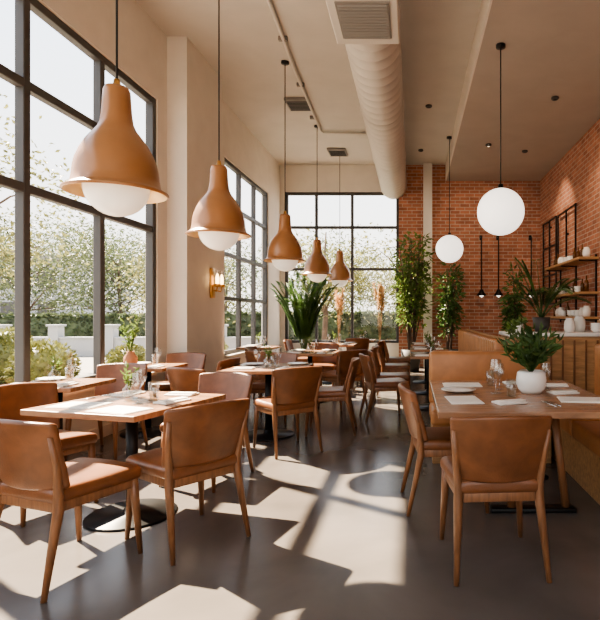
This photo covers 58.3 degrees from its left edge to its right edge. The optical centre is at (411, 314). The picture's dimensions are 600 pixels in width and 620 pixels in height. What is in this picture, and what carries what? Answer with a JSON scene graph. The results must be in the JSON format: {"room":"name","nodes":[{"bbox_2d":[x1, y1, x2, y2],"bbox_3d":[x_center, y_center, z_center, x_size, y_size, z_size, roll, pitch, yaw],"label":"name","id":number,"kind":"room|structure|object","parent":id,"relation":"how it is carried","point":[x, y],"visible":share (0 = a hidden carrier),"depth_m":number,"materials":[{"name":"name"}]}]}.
{"room":"restaurant","nodes":[
{"label":"restaurant","id":0,"kind":"room"},
{"bbox_2d":[38,0,279,431],"bbox_3d":[-3.380,-1.225,5.700,0.160,5.050,15.200,0,0,0],"label":"wall","id":1,"kind":"structure","parent":0,"point":[142,45],"depth_m":6.77,"materials":[{"name":"beige paint"}]},
{"bbox_2d":[0,0,155,382],"bbox_3d":[-3.370,-1.045,3.425,0.100,3.510,6.650,0,0,0],"label":"window","id":2,"kind":"structure","parent":1,"relation":"in","point":[20,78],"depth_m":4.90,"materials":[{"name":"grey"}]},
{"bbox_2d":[86,421,139,439],"bbox_3d":[-3.290,1.240,5.700,0.020,0.120,14.600,0,0,0],"label":"baseboard","id":3,"kind":"structure","parent":1,"relation":"attached to","point":[107,429],"depth_m":5.60,"materials":[{"name":"beige paint"}]},
{"bbox_2d":[63,351,244,395],"bbox_3d":[-3.265,0.730,6.025,0.110,0.040,11.850,0,0,0],"label":"trim","id":4,"kind":"structure","parent":1,"relation":"attached to","point":[241,352],"depth_m":6.53,"materials":[{"name":"beige paint"}]},
{"bbox_2d":[224,157,266,354],"bbox_3d":[-3.370,-1.045,10.550,0.100,3.510,2.800,0,0,0],"label":"window","id":5,"kind":"structure","parent":1,"relation":"in","point":[239,174],"depth_m":11.02,"materials":[{"name":"grey"}]},
{"bbox_2d":[167,36,221,372],"bbox_3d":[-3.165,-1.225,7.650,0.270,5.050,1.300,0,0,0],"label":"column","id":6,"kind":"structure","parent":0,"point":[194,319],"depth_m":7.08,"materials":[{"name":"paint"}]},
{"bbox_2d":[210,268,225,297],"bbox_3d":[-2.939,-0.480,7.850,0.181,0.450,0.287,0,0,0],"label":"wall sconce","id":7,"kind":"object","parent":6,"relation":"attached to","point":[212,271],"depth_m":7.80,"materials":[{"name":"metal"}]},
{"bbox_2d":[0,367,599,619],"bbox_3d":[-0.050,1.400,5.700,7.100,0.200,15.200,0,0,0],"label":"floor","id":8,"kind":"structure","parent":0,"point":[332,537],"depth_m":2.91,"materials":[{"name":"concrete"}]},
{"bbox_2d":[0,382,98,526],"bbox_3d":[-2.542,0.891,3.520,0.584,0.823,0.509,0,0,25],"label":"dining chair","id":9,"kind":"object","parent":8,"relation":"on","point":[15,397],"visible":0.48,"depth_m":3.60,"materials":[{"name":"leather"}]},
{"bbox_2d":[22,378,115,429],"bbox_3d":[-2.930,0.930,4.300,0.620,0.740,0.620,0,0,0],"label":"dining table","id":10,"kind":"object","parent":8,"relation":"on","point":[84,383],"visible":0.07,"depth_m":4.31,"materials":[{"name":"brown wood"}]},
{"bbox_2d":[36,376,66,380],"bbox_3d":[-3.099,0.551,4.469,0.229,0.019,0.229,0,0,0],"label":"dinner plate","id":11,"kind":"object","parent":10,"relation":"on","point":[55,377],"visible":1,"depth_m":4.50,"materials":[{"name":"white ceramic"}]},
{"bbox_2d":[47,352,62,375],"bbox_3d":[-2.936,0.430,4.268,0.112,0.260,0.121,0,0,20],"label":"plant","id":12,"kind":"object","parent":10,"relation":"on","point":[58,363],"visible":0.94,"depth_m":4.26,"materials":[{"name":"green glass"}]},
{"bbox_2d":[0,419,142,603],"bbox_3d":[-1.796,0.891,2.656,0.509,0.823,0.584,0,0,20],"label":"dining chair","id":13,"kind":"object","parent":8,"relation":"on","point":[35,474],"visible":1,"depth_m":2.44,"materials":[{"name":"leather"}]},
{"bbox_2d":[64,363,147,459],"bbox_3d":[-2.878,0.891,4.947,0.509,0.823,0.584,0,0,2],"label":"dining chair","id":14,"kind":"object","parent":8,"relation":"on","point":[112,370],"visible":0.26,"depth_m":5.14,"materials":[{"name":"leather"}]},
{"bbox_2d":[20,390,225,531],"bbox_3d":[-1.820,0.930,3.380,0.820,0.740,0.840,0,0,15],"label":"dining table","id":15,"kind":"object","parent":8,"relation":"on","point":[110,518],"visible":0.54,"depth_m":3.30,"materials":[{"name":"brown wood"}]},
{"bbox_2d":[43,401,111,408],"bbox_3d":[-2.057,0.556,3.216,0.300,0.007,0.210,0,0,7],"label":"menu","id":16,"kind":"object","parent":15,"relation":"on","point":[73,404],"visible":1,"depth_m":3.18,"materials":[{"name":"white paper"}]},
{"bbox_2d":[85,405,153,414],"bbox_3d":[-1.715,0.556,3.053,0.300,0.007,0.210,0,0,21],"label":"menu","id":17,"kind":"object","parent":15,"relation":"on","point":[117,409],"visible":1,"depth_m":3.02,"materials":[{"name":"white paper"}]},
{"bbox_2d":[111,390,145,396],"bbox_3d":[-1.988,0.550,3.653,0.120,0.020,0.200,0,0,10],"label":"folded napkin","id":18,"kind":"object","parent":15,"relation":"on","point":[133,392],"visible":0.99,"depth_m":3.61,"materials":[{"name":"white fabric"}]},
{"bbox_2d":[120,361,139,391],"bbox_3d":[-1.830,0.430,3.382,0.112,0.260,0.121,0,0,-13],"label":"plant","id":19,"kind":"object","parent":15,"relation":"on","point":[127,381],"visible":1,"depth_m":3.38,"materials":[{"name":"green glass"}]},
{"bbox_2d":[153,397,191,404],"bbox_3d":[-1.540,0.550,3.346,0.120,0.020,0.200,0,0,25],"label":"folded napkin","id":20,"kind":"object","parent":15,"relation":"on","point":[177,399],"visible":1,"depth_m":3.31,"materials":[{"name":"white fabric"}]},
{"bbox_2d":[164,391,199,396],"bbox_3d":[-1.608,0.550,3.632,0.200,0.020,0.120,0,0,10],"label":"folded napkin","id":21,"kind":"object","parent":15,"relation":"on","point":[181,394],"visible":1,"depth_m":3.59,"materials":[{"name":"white fabric"}]},
{"bbox_2d":[120,363,187,437],"bbox_3d":[-2.920,0.930,5.750,0.620,0.740,0.620,0,0,0],"label":"dining table","id":22,"kind":"object","parent":8,"relation":"on","point":[152,431],"visible":0.55,"depth_m":5.72,"materials":[{"name":"brown wood"}]},
{"bbox_2d":[117,310,141,362],"bbox_3d":[-3.014,0.249,5.625,0.239,0.623,0.256,0,0,33],"label":"flower vase","id":23,"kind":"object","parent":22,"relation":"on","point":[130,357],"visible":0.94,"depth_m":5.59,"materials":[{"name":"ceramic"}]},
{"bbox_2d":[152,352,205,391],"bbox_3d":[-2.880,0.891,6.427,0.508,0.823,0.584,0,0,0],"label":"dining chair","id":24,"kind":"object","parent":8,"relation":"on","point":[195,360],"visible":0.36,"depth_m":6.63,"materials":[{"name":"leather"}]},
{"bbox_2d":[125,398,250,565],"bbox_3d":[-1.293,0.891,3.031,0.584,0.823,0.509,0,0,38],"label":"dining chair","id":25,"kind":"object","parent":8,"relation":"on","point":[202,442],"visible":0.96,"depth_m":2.86,"materials":[{"name":"leather"}]},
{"bbox_2d":[166,367,244,446],"bbox_3d":[-2.002,0.891,5.009,0.509,0.823,0.584,0,0,28],"label":"dining chair","id":26,"kind":"object","parent":8,"relation":"on","point":[180,379],"visible":0.27,"depth_m":4.76,"materials":[{"name":"leather"}]},
{"bbox_2d":[159,371,253,492],"bbox_3d":[-1.608,0.891,4.145,0.509,0.823,0.584,0,0,15],"label":"dining chair","id":27,"kind":"object","parent":8,"relation":"on","point":[236,385],"visible":0.25,"depth_m":4.34,"materials":[{"name":"leather"}]},
{"bbox_2d":[216,357,240,370],"bbox_3d":[-2.253,0.891,5.846,0.584,0.823,0.509,0,0,5],"label":"dining chair","id":28,"kind":"object","parent":8,"relation":"on","point":[223,364],"visible":0.13,"depth_m":5.67,"materials":[{"name":"leather"}]},
{"bbox_2d":[245,351,269,382],"bbox_3d":[-1.966,0.891,7.206,0.509,0.823,0.584,0,0,20],"label":"dining chair","id":29,"kind":"object","parent":8,"relation":"on","point":[251,356],"visible":0.19,"depth_m":7.00,"materials":[{"name":"leather"}]},
{"bbox_2d":[216,363,313,440],"bbox_3d":[-1.550,0.930,5.620,0.820,0.740,0.840,0,0,0],"label":"dining table","id":30,"kind":"object","parent":8,"relation":"on","point":[266,434],"visible":0.74,"depth_m":5.59,"materials":[{"name":"brown wood"}]},
{"bbox_2d":[247,352,297,424],"bbox_3d":[-1.718,0.891,6.427,0.509,0.823,0.584,0,0,2],"label":"dining chair","id":31,"kind":"object","parent":8,"relation":"on","point":[278,357],"visible":0.43,"depth_m":6.62,"materials":[{"name":"leather"}]},
{"bbox_2d":[253,366,322,459],"bbox_3d":[-1.191,0.891,5.013,0.509,0.823,0.584,0,0,-38],"label":"dining chair","id":32,"kind":"object","parent":8,"relation":"on","point":[295,390],"visible":1,"depth_m":4.83,"materials":[{"name":"leather"}]},
{"bbox_2d":[283,340,307,361],"bbox_3d":[-2.197,0.891,10.100,0.584,0.823,0.508,0,0,0],"label":"dining chair","id":33,"kind":"object","parent":8,"relation":"on","point":[288,344],"visible":0.38,"depth_m":9.96,"materials":[{"name":"leather"}]},
{"bbox_2d":[269,271,338,348],"bbox_3d":[-2.321,0.179,11.309,1.406,2.242,1.387,0,0,-41],"label":"potted palm","id":34,"kind":"object","parent":8,"relation":"on","point":[304,319],"visible":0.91,"depth_m":11.13,"materials":[{"name":"plant"}]},
{"bbox_2d":[285,350,340,402],"bbox_3d":[-1.550,0.930,7.900,0.820,0.740,0.840,0,0,0],"label":"dining table","id":35,"kind":"object","parent":8,"relation":"on","point":[307,353],"visible":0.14,"depth_m":7.77,"materials":[{"name":"brown wood"}]},
{"bbox_2d":[309,343,338,385],"bbox_3d":[-1.500,0.891,8.667,0.509,0.823,0.584,0,0,0],"label":"dining chair","id":36,"kind":"object","parent":8,"relation":"on","point":[329,363],"visible":0.57,"depth_m":8.84,"materials":[{"name":"leather"}]},
{"bbox_2d":[305,357,359,436],"bbox_3d":[-0.873,0.891,5.804,0.584,0.823,0.509,0,0,-5],"label":"dining chair","id":37,"kind":"object","parent":8,"relation":"on","point":[326,393],"visible":0.77,"depth_m":5.59,"materials":[{"name":"leather"}]},
{"bbox_2d":[334,287,344,350],"bbox_3d":[-1.780,0.300,12.597,0.340,1.999,0.533,0,0,0],"label":"pampas grass","id":38,"kind":"object","parent":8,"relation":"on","point":[340,301],"depth_m":12.55,"materials":[{"name":"plant"}]},
{"bbox_2d":[322,343,357,383],"bbox_3d":[-1.500,0.930,10.100,0.820,0.740,0.840,0,0,0],"label":"dining table","id":39,"kind":"object","parent":8,"relation":"on","point":[349,344],"visible":0.18,"depth_m":9.87,"materials":[{"name":"brown wood"}]},
{"bbox_2d":[318,350,367,410],"bbox_3d":[-0.967,0.891,7.367,0.509,0.823,0.584,0,0,-45],"label":"dining chair","id":40,"kind":"object","parent":8,"relation":"on","point":[344,358],"visible":0.73,"depth_m":7.15,"materials":[{"name":"leather"}]},
{"bbox_2d":[345,338,369,355],"bbox_3d":[-1.150,0.891,11.173,0.509,0.823,0.584,0,0,0],"label":"dining chair","id":41,"kind":"object","parent":8,"relation":"on","point":[363,343],"visible":0.3,"depth_m":10.93,"materials":[{"name":"leather"}]},
{"bbox_2d":[372,281,385,360],"bbox_3d":[-0.785,0.228,12.634,0.377,2.144,0.398,0,0,24],"label":"pampas grass","id":42,"kind":"object","parent":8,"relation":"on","point":[380,297],"depth_m":12.59,"materials":[{"name":"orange plant"}]},
{"bbox_2d":[359,353,408,422],"bbox_3d":[-0.375,0.891,6.538,0.584,0.823,0.509,0,0,-15],"label":"dining chair","id":43,"kind":"object","parent":8,"relation":"on","point":[372,383],"visible":0.83,"depth_m":6.34,"materials":[{"name":"leather"}]},
{"bbox_2d":[367,349,409,411],"bbox_3d":[-0.327,0.891,7.248,0.584,0.823,0.509,0,0,-2],"label":"dining chair","id":44,"kind":"object","parent":8,"relation":"on","point":[371,352],"visible":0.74,"depth_m":7.03,"materials":[{"name":"leather"}]},
{"bbox_2d":[375,344,409,394],"bbox_3d":[-0.327,0.891,8.648,0.584,0.823,0.509,0,0,-2],"label":"dining chair","id":45,"kind":"object","parent":8,"relation":"on","point":[385,367],"visible":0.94,"depth_m":8.43,"materials":[{"name":"leather"}]},
{"bbox_2d":[380,340,410,383],"bbox_3d":[-0.327,0.891,10.048,0.584,0.823,0.509,0,0,-2],"label":"dining chair","id":46,"kind":"object","parent":8,"relation":"on","point":[404,359],"visible":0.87,"depth_m":9.83,"materials":[{"name":"leather"}]},
{"bbox_2d":[388,231,438,371],"bbox_3d":[0.049,-0.345,12.007,1.236,3.290,1.277,0,0,0],"label":"fig tree","id":47,"kind":"object","parent":8,"relation":"on","point":[411,297],"visible":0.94,"depth_m":11.92,"materials":[{"name":"green plant"}]},
{"bbox_2d":[410,353,429,410],"bbox_3d":[0.280,0.930,7.300,0.620,0.740,0.620,0,0,0],"label":"dining table","id":48,"kind":"object","parent":8,"relation":"on","point":[423,407],"visible":0.3,"depth_m":7.08,"materials":[{"name":"brown wood"}]},
{"bbox_2d":[410,343,442,383],"bbox_3d":[0.280,0.930,10.100,0.620,0.740,0.620,0,0,0],"label":"dining table","id":49,"kind":"object","parent":8,"relation":"on","point":[424,381],"visible":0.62,"depth_m":9.99,"materials":[{"name":"brown wood"}]},
{"bbox_2d":[410,347,448,394],"bbox_3d":[0.280,0.930,8.700,0.620,0.740,0.620,0,0,0],"label":"dining table","id":50,"kind":"object","parent":8,"relation":"on","point":[429,349],"visible":0.63,"depth_m":8.66,"materials":[{"name":"brown wood"}]},
{"bbox_2d":[398,382,488,516],"bbox_3d":[0.193,0.891,3.615,0.584,0.823,0.509,0,0,-6],"label":"dining chair","id":51,"kind":"object","parent":8,"relation":"on","point":[427,441],"visible":0.66,"depth_m":3.40,"materials":[{"name":"leather"}]},
{"bbox_2d":[434,262,465,350],"bbox_3d":[0.884,0.025,12.149,0.828,2.551,0.984,0,0,0],"label":"bamboo","id":52,"kind":"object","parent":8,"relation":"on","point":[449,311],"visible":0.89,"depth_m":12.03,"materials":[{"name":"green"}]},
{"bbox_2d":[458,329,511,350],"bbox_3d":[0.897,0.800,8.500,0.555,1.020,4.820,0,0,0],"label":"banquette","id":53,"kind":"object","parent":8,"relation":"on","point":[468,339],"visible":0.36,"depth_m":7.90,"materials":[{"name":"leather"}]},
{"bbox_2d":[440,415,552,586],"bbox_3d":[0.423,0.891,2.753,0.509,0.823,0.584,0,0,-4],"label":"dining chair","id":54,"kind":"object","parent":8,"relation":"on","point":[493,458],"visible":1,"depth_m":2.54,"materials":[{"name":"leather"}]},
{"bbox_2d":[497,262,527,330],"bbox_3d":[2.350,0.029,12.126,0.750,2.542,0.900,0,0,18],"label":"potted shrub","id":55,"kind":"object","parent":8,"relation":"on","point":[517,309],"visible":0.63,"depth_m":12.03,"materials":[{"name":"green plant"}]},
{"bbox_2d":[429,344,599,504],"bbox_3d":[1.050,0.790,4.110,1.770,1.020,2.018,0,0,0],"label":"bench","id":56,"kind":"object","parent":8,"relation":"on","point":[580,437],"visible":0.44,"depth_m":4.70,"materials":[{"name":"leather"}]},
{"bbox_2d":[430,380,599,512],"bbox_3d":[0.725,0.930,3.730,1.150,0.740,1.460,0,0,0],"label":"dining table","id":57,"kind":"object","parent":8,"relation":"on","point":[492,390],"visible":0.64,"depth_m":3.42,"materials":[{"name":"brown wood"}]},
{"bbox_2d":[441,386,475,392],"bbox_3d":[0.340,0.549,3.800,0.254,0.021,0.254,0,0,0],"label":"dinner plate","id":58,"kind":"object","parent":57,"relation":"on","point":[457,389],"visible":1,"depth_m":3.85,"materials":[{"name":"white ceramic"}]},
{"bbox_2d":[443,383,482,386],"bbox_3d":[0.400,0.556,4.160,0.300,0.007,0.210,0,0,0],"label":"menu","id":59,"kind":"object","parent":57,"relation":"on","point":[444,384],"visible":1,"depth_m":4.14,"materials":[{"name":"white paper"}]},
{"bbox_2d":[444,396,484,403],"bbox_3d":[0.340,0.556,3.420,0.210,0.007,0.300,0,0,-5],"label":"menu","id":60,"kind":"object","parent":57,"relation":"on","point":[452,399],"visible":1,"depth_m":3.38,"materials":[{"name":"white paper"}]},
{"bbox_2d":[491,399,527,405],"bbox_3d":[0.620,0.550,3.300,0.200,0.020,0.120,0,0,-20],"label":"folded napkin","id":61,"kind":"object","parent":57,"relation":"on","point":[508,401],"visible":1,"depth_m":3.27,"materials":[{"name":"white fabric"}]},
{"bbox_2d":[496,315,564,393],"bbox_3d":[0.835,0.276,3.716,0.505,0.569,0.524,0,0,15],"label":"potted plant","id":62,"kind":"object","parent":57,"relation":"on","point":[529,380],"visible":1,"depth_m":3.68,"materials":[{"name":"green plant"}]},
{"bbox_2d":[545,383,568,386],"bbox_3d":[1.120,0.550,4.100,0.200,0.020,0.120,0,0,0],"label":"folded napkin","id":63,"kind":"object","parent":57,"relation":"on","point":[547,384],"visible":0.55,"depth_m":4.04,"materials":[{"name":"white fabric"}]},
{"bbox_2d":[546,389,579,394],"bbox_3d":[1.080,0.550,3.720,0.200,0.020,0.120,0,0,-15],"label":"folded napkin","id":64,"kind":"object","parent":57,"relation":"on","point":[554,392],"visible":1,"depth_m":3.68,"materials":[{"name":"white fabric"}]},
{"bbox_2d":[557,396,599,402],"bbox_3d":[1.120,0.556,3.420,0.300,0.007,0.210,0,0,8],"label":"menu","id":65,"kind":"object","parent":57,"relation":"on","point":[561,398],"visible":1,"depth_m":3.40,"materials":[{"name":"white paper"}]},
{"bbox_2d":[499,331,599,393],"bbox_3d":[2.175,0.765,7.100,1.850,1.070,0.800,0,0,0],"label":"counter","id":66,"kind":"object","parent":8,"relation":"on","point":[574,363],"depth_m":6.73,"materials":[{"name":"brown wood"}]},
{"bbox_2d":[495,257,590,331],"bbox_3d":[1.772,-0.295,7.063,1.347,1.049,1.406,0,0,0],"label":"potted palm","id":67,"kind":"object","parent":66,"relation":"on","point":[545,321],"visible":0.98,"depth_m":7.06,"materials":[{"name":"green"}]},
{"bbox_2d":[564,318,574,331],"bbox_3d":[2.120,0.135,7.000,0.150,0.190,0.150,0,0,0],"label":"ceramic jar","id":68,"kind":"object","parent":66,"relation":"on","point":[569,323],"visible":0.85,"depth_m":6.94,"materials":[{"name":"white"}]},
{"bbox_2d":[574,316,585,331],"bbox_3d":[2.300,0.121,7.150,0.172,0.218,0.172,0,0,0],"label":"ceramic jar","id":69,"kind":"object","parent":66,"relation":"on","point":[580,323],"visible":0.95,"depth_m":7.08,"materials":[{"name":"white"}]},
{"bbox_2d":[135,0,481,164],"bbox_3d":[-1.370,-3.850,5.700,4.460,0.200,15.200,0,0,0],"label":"ceiling","id":70,"kind":"structure","parent":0,"point":[437,36],"depth_m":7.91,"materials":[{"name":"paint"}]},
{"bbox_2d":[59,0,168,216],"bbox_3d":[-1.930,-2.198,3.400,0.624,3.103,0.624,0,0,0],"label":"pendant lamp","id":71,"kind":"object","parent":70,"relation":"hanging from","point":[113,168],"visible":1,"depth_m":3.27,"materials":[{"name":"orange metal"}]},
{"bbox_2d":[185,0,251,250],"bbox_3d":[-1.930,-2.198,5.200,0.624,3.103,0.624,0,0,0],"label":"pendant lamp","id":72,"kind":"object","parent":70,"relation":"hanging from","point":[218,220],"visible":1,"depth_m":5.07,"materials":[{"name":"orange metal"}]},
{"bbox_2d":[284,97,312,110],"bbox_3d":[-2.000,-3.719,9.200,0.420,0.062,0.500,0,0,0],"label":"ceiling vent","id":73,"kind":"object","parent":70,"relation":"in","point":[293,103],"depth_m":9.07,"materials":[{"name":"metal"}]},
{"bbox_2d":[266,0,365,133],"bbox_3d":[-1.437,-3.718,7.612,0.974,0.064,6.026,0,0,0],"label":"conduit","id":74,"kind":"object","parent":70,"relation":"attached to","point":[281,38],"depth_m":7.81,"materials":[{"name":"metal"}]},
{"bbox_2d":[327,148,347,156],"bbox_3d":[-1.700,-3.719,11.900,0.420,0.062,0.500,0,0,0],"label":"ceiling vent","id":75,"kind":"object","parent":70,"relation":"in","point":[333,152],"depth_m":11.83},
{"bbox_2d":[325,0,406,198],"bbox_3d":[-0.460,-3.289,8.800,0.684,0.922,8.400,0,0,0],"label":"ventilation duct","id":76,"kind":"object","parent":70,"relation":"attached to","point":[369,30],"visible":1,"depth_m":6.37,"materials":[{"name":"beige"}]},
{"bbox_2d":[280,165,539,366],"bbox_3d":[-0.050,-1.225,13.150,6.500,5.050,0.300,0,0,0],"label":"wall","id":77,"kind":"structure","parent":0,"point":[481,314],"depth_m":13.00,"materials":[{"name":"brick"}]},
{"bbox_2d":[285,192,398,342],"bbox_3d":[-1.755,-1.190,13.080,2.850,3.780,0.100,0,0,0],"label":"window","id":78,"kind":"structure","parent":77,"relation":"in","point":[316,227],"depth_m":13.04,"materials":[{"name":"grey"}]},
{"bbox_2d":[423,163,431,367],"bbox_3d":[0.390,-1.225,12.920,0.220,5.050,0.160,0,0,0],"label":"pilaster","id":79,"kind":"object","parent":77,"relation":"attached to","point":[427,167],"visible":0.57,"depth_m":12.84,"materials":[{"name":"beige paint"}]},
{"bbox_2d":[445,0,492,180],"bbox_3d":[0.847,-3.550,5.700,0.024,0.400,14.600,0,0,0],"label":"trim","id":80,"kind":"structure","parent":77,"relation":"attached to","point":[485,7],"depth_m":7.42,"materials":[{"name":"beige paint"}]},
{"bbox_2d":[476,235,486,297],"bbox_3d":[1.720,-1.210,12.865,0.260,1.560,0.270,0,0,0],"label":"wall lamp","id":81,"kind":"object","parent":77,"relation":"attached to","point":[481,293],"visible":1,"depth_m":12.85,"materials":[{"name":"black metal"}]},
{"bbox_2d":[493,235,503,297],"bbox_3d":[2.140,-1.210,12.865,0.260,1.560,0.270,0,0,0],"label":"wall lamp","id":82,"kind":"object","parent":77,"relation":"attached to","point":[498,293],"visible":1,"depth_m":12.85,"materials":[{"name":"black metal"}]},
{"bbox_2d":[446,0,599,180],"bbox_3d":[2.180,-3.650,5.700,2.640,0.600,15.200,0,0,0],"label":"ceiling","id":83,"kind":"structure","parent":0,"point":[552,48],"depth_m":7.76,"materials":[{"name":"paint"}]},
{"bbox_2d":[263,60,305,270],"bbox_3d":[-1.880,-2.198,7.700,0.624,3.103,0.624,0,0,0],"label":"pendant lamp","id":84,"kind":"object","parent":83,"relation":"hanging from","point":[284,250],"visible":1,"depth_m":7.55,"materials":[{"name":"orange metal"}]},
{"bbox_2d":[301,125,332,281],"bbox_3d":[-1.880,-2.198,10.300,0.624,3.103,0.624,0,0,0],"label":"pendant lamp","id":85,"kind":"object","parent":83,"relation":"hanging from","point":[316,267],"visible":0.98,"depth_m":10.15,"materials":[{"name":"orange metal"}]},
{"bbox_2d":[328,249,352,286],"bbox_3d":[-1.680,-2.198,12.100,0.624,3.103,0.624,0,0,0],"label":"pendant lamp","id":86,"kind":"object","parent":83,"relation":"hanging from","point":[341,275],"visible":0.96,"depth_m":11.95,"materials":[{"name":"orange metal"}]},
{"bbox_2d":[436,136,462,262],"bbox_3d":[0.790,-2.425,10.950,0.580,2.650,0.580,0,0,0],"label":"globe pendant light","id":87,"kind":"object","parent":83,"relation":"hanging from","point":[449,248],"visible":1,"depth_m":10.76,"materials":[{"name":"white"}]},
{"bbox_2d":[477,42,524,234],"bbox_3d":[1.100,-2.170,6.450,0.580,2.360,0.580,0,0,0],"label":"globe pendant light","id":88,"kind":"object","parent":83,"relation":"hanging from","point":[500,211],"visible":1,"depth_m":6.25,"materials":[{"name":"white"}]},
{"bbox_2d":[540,119,599,330],"bbox_3d":[3.350,-1.225,5.700,0.300,5.050,15.200,0,0,0],"label":"wall","id":89,"kind":"structure","parent":0,"point":[575,178],"depth_m":10.24,"materials":[{"name":"brick"}]},
{"bbox_2d":[543,216,556,304],"bbox_3d":[3.162,-1.200,11.900,0.064,1.935,1.135,0,0,0],"label":"grid panel","id":90,"kind":"object","parent":89,"relation":"attached to","point":[554,217],"visible":0.72,"depth_m":11.88,"materials":[{"name":"black"}]},
{"bbox_2d":[557,203,576,256],"bbox_3d":[3.162,-1.647,10.600,0.064,1.005,1.230,0,0,0],"label":"grid panel","id":91,"kind":"object","parent":89,"relation":"attached to","point":[575,204],"visible":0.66,"depth_m":10.58,"materials":[{"name":"black"}]},
{"bbox_2d":[545,254,598,322],"bbox_3d":[3.030,-0.450,10.050,0.340,1.200,2.300,0,0,0],"label":"floating shelf","id":92,"kind":"object","parent":89,"relation":"attached to","point":[574,262],"visible":0.77,"depth_m":9.48,"materials":[{"name":"brown wood"}]},
{"bbox_2d":[582,306,590,316],"bbox_3d":[3.030,-0.067,9.030,0.150,0.189,0.150,0,0,0],"label":"ceramic jar","id":93,"kind":"object","parent":92,"relation":"on","point":[586,310],"visible":0.97,"depth_m":8.98,"materials":[{"name":"white"}]},
{"label":"outside","id":94,"kind":"structure","parent":0,"visible":0},
{"bbox_2d":[0,357,106,384],"bbox_3d":[-20.000,1.580,30.000,100.000,0.140,100.000,0,0,0],"label":"ground","id":95,"kind":"structure","parent":94,"point":[86,366],"depth_m":15.25,"materials":[{"name":"concrete"}]},
{"bbox_2d":[0,332,32,384],"bbox_3d":[-8.999,1.021,11.608,1.314,1.310,1.282,0,0,0],"label":"round bush","id":96,"kind":"object","parent":95,"relation":"on","point":[7,344],"visible":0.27,"depth_m":11.25,"materials":[{"name":"green plant"}]},
{"bbox_2d":[0,326,33,341],"bbox_3d":[-11.993,0.998,15.495,1.343,1.372,1.377,0,0,30],"label":"round bush","id":97,"kind":"object","parent":95,"relation":"on","point":[10,330],"visible":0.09,"depth_m":15.43,"materials":[{"name":"green plant"}]},
{"bbox_2d":[3,337,81,383],"bbox_3d":[-6.999,1.044,9.908,1.252,1.248,1.221,0,0,0],"label":"round bush","id":98,"kind":"object","parent":95,"relation":"on","point":[40,351],"visible":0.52,"depth_m":9.66,"materials":[{"name":"green plant"}]},
{"bbox_2d":[0,94,89,292],"bbox_3d":[-12.003,-2.535,13.123,5.487,8.105,7.178,0,0,27],"label":"tree","id":99,"kind":"object","parent":95,"relation":"on","point":[3,255],"visible":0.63,"depth_m":14.24,"materials":[{"name":"green plant"}]},
{"bbox_2d":[0,255,130,313],"bbox_3d":[-38.000,-1.650,46.000,23.000,6.300,9.000,0,0,0],"label":"building","id":100,"kind":"structure","parent":95,"relation":"on","point":[7,307],"depth_m":42.00,"materials":[{"name":"grey"}]},
{"bbox_2d":[0,190,135,314],"bbox_3d":[-21.015,-2.204,28.751,10.828,8.011,10.412,0,0,6],"label":"tree","id":101,"kind":"object","parent":95,"relation":"on","point":[2,267],"visible":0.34,"depth_m":27.99,"materials":[{"name":"green plant"}]},
{"bbox_2d":[0,207,144,313],"bbox_3d":[-17.820,-2.357,29.809,11.299,8.360,10.865,0,0,-34],"label":"tree","id":102,"kind":"object","parent":95,"relation":"on","point":[71,215],"visible":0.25,"depth_m":28.81,"materials":[{"name":"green plant"}]},
{"bbox_2d":[0,312,144,336],"bbox_3d":[-19.524,0.694,23.128,21.286,1.747,1.208,0,0,0],"label":"hedge","id":103,"kind":"object","parent":95,"relation":"on","point":[78,325],"visible":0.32,"depth_m":22.80,"materials":[{"name":"green plant"}]},
{"bbox_2d":[14,223,144,313],"bbox_3d":[-15.380,-1.747,27.317,9.416,6.966,9.054,0,0,-24],"label":"tree","id":104,"kind":"object","parent":95,"relation":"on","point":[86,259],"visible":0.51,"depth_m":26.77,"materials":[{"name":"green plant"}]},
{"bbox_2d":[105,343,144,363],"bbox_3d":[-6.206,1.114,11.398,1.038,1.061,1.064,0,0,-22],"label":"round bush","id":105,"kind":"object","parent":95,"relation":"on","point":[117,355],"visible":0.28,"depth_m":11.17,"materials":[{"name":"green plant"}]},
{"bbox_2d":[0,324,260,356],"bbox_3d":[-13.000,0.927,19.000,16.460,1.165,0.460,0,0,0],"label":"wall","id":106,"kind":"structure","parent":95,"relation":"on","point":[83,346],"depth_m":18.89,"materials":[{"name":"grey"}]},
{"bbox_2d":[108,239,260,329],"bbox_3d":[-7.202,-0.746,16.778,4.686,4.462,4.808,0,0,35],"label":"tree","id":107,"kind":"object","parent":95,"relation":"on","point":[134,258],"visible":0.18,"depth_m":16.19,"materials":[{"name":"green plant"}]},
{"bbox_2d":[138,238,291,312],"bbox_3d":[-9.958,-1.442,27.617,8.474,6.270,8.149,0,0,-44],"label":"tree","id":108,"kind":"object","parent":95,"relation":"on","point":[227,281],"visible":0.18,"depth_m":26.90,"materials":[{"name":"green plant"}]},
{"bbox_2d":[225,309,395,339],"bbox_3d":[-1.820,0.649,23.388,13.950,1.856,1.172,0,0,0],"label":"hedge","id":109,"kind":"object","parent":95,"relation":"on","point":[370,330],"visible":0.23,"depth_m":23.10,"materials":[{"name":"green plant"}]},
{"bbox_2d":[291,225,389,339],"bbox_3d":[-3.058,-1.107,20.072,5.513,5.249,5.657,0,0,-25],"label":"tree","id":110,"kind":"object","parent":95,"relation":"on","point":[357,274],"visible":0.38,"depth_m":19.71,"materials":[{"name":"green plant"}]},
{"bbox_2d":[289,222,395,311],"bbox_3d":[-3.791,-1.747,28.937,9.054,6.966,9.416,0,0,26],"label":"tree","id":111,"kind":"object","parent":95,"relation":"on","point":[343,242],"visible":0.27,"depth_m":28.41,"materials":[{"name":"green plant"}]},
{"bbox_2d":[349,222,395,329],"bbox_3d":[-0.268,-0.987,20.525,5.374,4.986,5.238,0,0,-25],"label":"tree","id":112,"kind":"object","parent":95,"relation":"on","point":[389,274],"visible":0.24,"depth_m":19.59,"materials":[{"name":"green plant"}]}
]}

